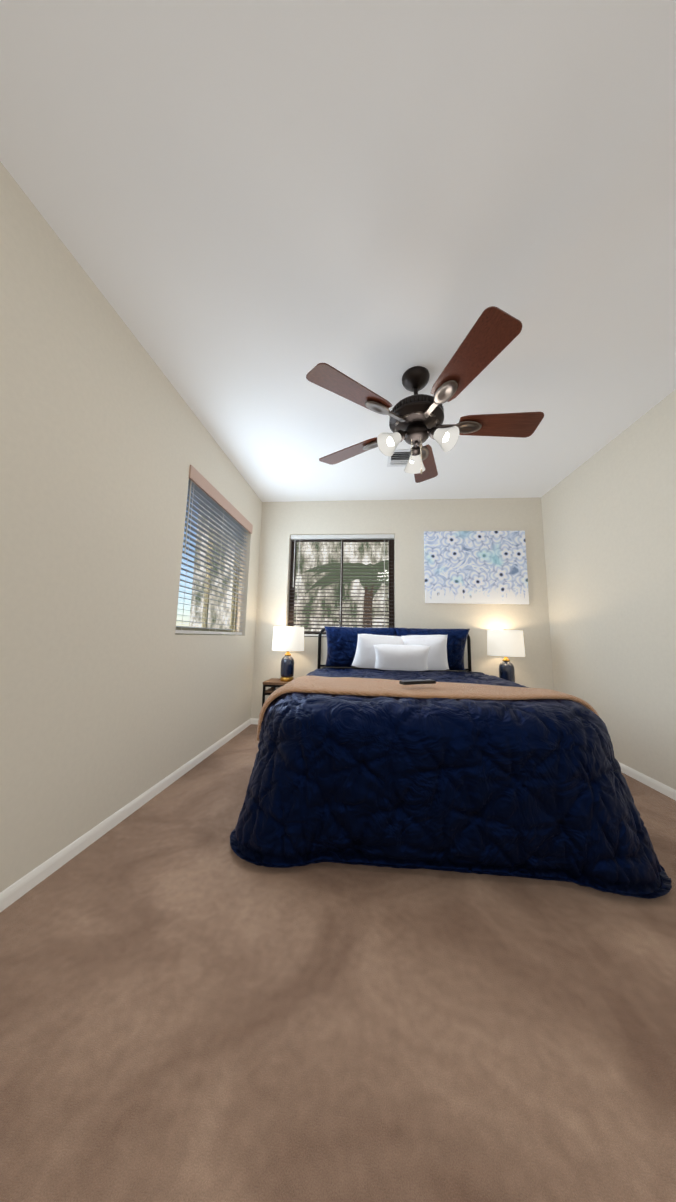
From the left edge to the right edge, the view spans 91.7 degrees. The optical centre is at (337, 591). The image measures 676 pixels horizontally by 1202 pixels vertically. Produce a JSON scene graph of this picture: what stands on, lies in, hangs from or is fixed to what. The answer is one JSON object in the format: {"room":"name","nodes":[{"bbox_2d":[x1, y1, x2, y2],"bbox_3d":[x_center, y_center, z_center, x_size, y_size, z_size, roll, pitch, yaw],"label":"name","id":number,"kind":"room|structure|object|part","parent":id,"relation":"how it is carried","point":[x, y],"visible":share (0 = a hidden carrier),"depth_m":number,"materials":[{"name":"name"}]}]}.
{"room":"bedroom","nodes":[
{"label":"bedroom","id":0,"kind":"room"},
{"bbox_2d":[0,162,261,891],"bbox_3d":[-1.163,-0.134,1.379,0.150,2.440,4.835,0,-8,5],"label":"wall","id":1,"kind":"structure","parent":0,"point":[117,693],"depth_m":1.42,"materials":[{"name":"paint"}]},
{"bbox_2d":[0,718,250,911],"bbox_3d":[-1.107,1.047,1.208,0.012,0.057,4.535,0,-8,5],"label":"baseboard","id":2,"kind":"structure","parent":1,"relation":"attached to","point":[18,889],"depth_m":1.46,"materials":[{"name":"white wood"}]},
{"bbox_2d":[175,494,241,634],"bbox_3d":[-1.084,-0.208,2.763,0.049,1.140,1.210,0,-8,5],"label":"window","id":3,"kind":"structure","parent":1,"relation":"in","point":[205,621],"depth_m":2.76,"materials":[{"name":"beige"}]},
{"bbox_2d":[175,465,252,634],"bbox_3d":[-0.999,-0.213,2.757,0.090,1.136,1.218,0,-8,5],"label":"window blind","id":4,"kind":"object","parent":3,"relation":"attached to","point":[199,484],"visible":0.79,"depth_m":2.65,"materials":[{"name":"grey plastic"}]},
{"bbox_2d":[0,724,675,1201],"bbox_3d":[0.405,1.136,1.064,3.350,0.100,4.835,0,-8,5],"label":"floor","id":5,"kind":"structure","parent":0,"point":[194,1006],"depth_m":0.78,"materials":[{"name":"carpet"}]},
{"bbox_2d":[262,678,287,705],"bbox_3d":[-0.511,1.133,3.265,0.418,0.475,0.308,0,-8,5],"label":"nightstand","id":6,"kind":"object","parent":5,"relation":"on","point":[274,684],"visible":0.23,"depth_m":3.16,"materials":[{"name":"brown wood"}]},
{"bbox_2d":[272,626,303,681],"bbox_3d":[-0.506,0.621,3.324,0.322,0.553,0.322,0,-8,5],"label":"lamp","id":7,"kind":"object","parent":6,"relation":"on","point":[288,639],"visible":0.98,"depth_m":3.23,"materials":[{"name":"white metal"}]},
{"bbox_2d":[230,626,671,898],"bbox_3d":[0.497,0.747,2.329,1.807,1.022,2.109,0,-8,5],"label":"bed","id":8,"kind":"object","parent":5,"relation":"on","point":[405,748],"visible":1,"depth_m":1.35,"materials":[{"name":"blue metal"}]},
{"bbox_2d":[351,633,408,669],"bbox_3d":[0.371,0.554,2.991,0.507,0.325,0.347,0,-8,5],"label":"pillow","id":9,"kind":"object","parent":8,"relation":"on","point":[363,655],"depth_m":2.91,"materials":[{"name":"white fabric"}]},
{"bbox_3d":[0.561,0.891,3.355,1.563,1.022,0.033,0,-8,5],"label":"headboard","id":10,"kind":"part","parent":8,"relation":"part of","materials":[{"name":"black metal"}]},
{"bbox_2d":[401,634,449,670],"bbox_3d":[0.783,0.550,2.935,0.444,0.325,0.332,0,-8,5],"label":"pillow","id":11,"kind":"object","parent":8,"relation":"on","point":[439,651],"depth_m":2.85,"materials":[{"name":"white fabric"}]},
{"bbox_2d":[256,675,602,741],"bbox_3d":[0.453,0.666,1.847,1.724,0.282,0.615,0,-8,5],"label":"throw blanket","id":12,"kind":"object","parent":8,"relation":"on","point":[300,687],"depth_m":1.66,"materials":[{"name":"beige fabric"}]},
{"bbox_3d":[1.596,1.150,3.079,0.408,0.475,0.308,0,-8,5],"label":"nightstand","id":13,"kind":"object","parent":5,"relation":"on","visible":0},
{"bbox_2d":[487,629,524,681],"bbox_3d":[1.605,0.638,3.138,0.322,0.553,0.322,0,-8,5],"label":"lamp","id":14,"kind":"object","parent":13,"relation":"on","point":[506,644],"visible":0.77,"depth_m":3.05,"materials":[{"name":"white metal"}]},
{"bbox_2d":[0,0,675,501],"bbox_3d":[0.456,-1.379,1.413,3.350,0.100,4.835,0,-8,5],"label":"ceiling","id":15,"kind":"structure","parent":0,"point":[254,212],"depth_m":1.16,"materials":[{"name":"white paint"}]},
{"bbox_2d":[387,449,409,466],"bbox_3d":[0.590,-1.128,2.792,0.330,0.013,0.260,0,-8,5],"label":"ceiling vent","id":16,"kind":"object","parent":15,"relation":"in","point":[398,458],"visible":0.46,"depth_m":2.80,"materials":[{"name":"white metal"}]},
{"bbox_2d":[306,306,543,482],"bbox_3d":[0.489,-0.949,1.887,1.294,0.620,1.335,0,-8,5],"label":"ceiling fan","id":17,"kind":"object","parent":15,"relation":"hanging from","point":[415,419],"visible":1,"depth_m":1.76,"materials":[{"name":"brown wood"}]},
{"bbox_3d":[0.450,-1.044,1.896,0.306,0.430,0.306,0,-8,5],"label":"motor","id":18,"kind":"part","parent":17,"relation":"part of","materials":[{"name":"brown metal"}]},
{"bbox_2d":[251,497,553,718],"bbox_3d":[0.631,0.203,3.550,3.050,2.440,0.150,0,-8,5],"label":"wall","id":19,"kind":"structure","parent":0,"point":[407,523],"depth_m":3.52,"materials":[{"name":"paint"}]},
{"bbox_2d":[251,718,258,723],"bbox_3d":[0.601,1.372,3.306,3.050,0.057,0.012,0,-8,5],"label":"baseboard","id":20,"kind":"structure","parent":19,"relation":"attached to","point":[254,720],"depth_m":3.43,"materials":[{"name":"white wood"}]},
{"bbox_2d":[288,534,393,636],"bbox_3d":[0.034,-0.064,3.641,1.170,1.140,0.130,0,-8,5],"label":"window blinds","id":21,"kind":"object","parent":19,"relation":"in","point":[342,539],"depth_m":3.63,"materials":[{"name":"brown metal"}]},
{"bbox_2d":[424,531,528,604],"bbox_3d":[1.436,-0.254,3.448,1.033,0.774,0.036,0,-8,5],"label":"picture","id":22,"kind":"object","parent":19,"relation":"attached to","point":[475,567],"visible":1,"depth_m":3.43,"materials":[{"name":"blue fabric"}]},
{"bbox_2d":[541,389,675,789],"bbox_3d":[2.024,-0.109,1.098,0.150,2.440,4.835,0,-8,5],"label":"wall","id":23,"kind":"structure","parent":0,"point":[609,519],"depth_m":2.37,"materials":[{"name":"paint"}]},
{"bbox_2d":[619,762,675,800],"bbox_3d":[1.920,1.071,0.942,0.012,0.057,4.535,0,-8,5],"label":"baseboard","id":24,"kind":"structure","parent":23,"relation":"attached to","point":[664,789],"depth_m":2.13,"materials":[{"name":"white wood"}]},
{"label":"outside","id":25,"kind":"structure","parent":0,"visible":0},
{"bbox_2d":[189,500,388,630],"bbox_3d":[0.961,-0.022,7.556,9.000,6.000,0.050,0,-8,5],"label":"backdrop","id":26,"kind":"structure","parent":25,"point":[314,547],"depth_m":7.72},
{"bbox_2d":[301,560,388,627],"bbox_3d":[0.552,0.858,5.618,2.454,2.724,1.500,0,-8,5],"label":"palm tree","id":27,"kind":"object","parent":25,"point":[348,572],"depth_m":5.62,"materials":[{"name":"green plant"}]}
]}

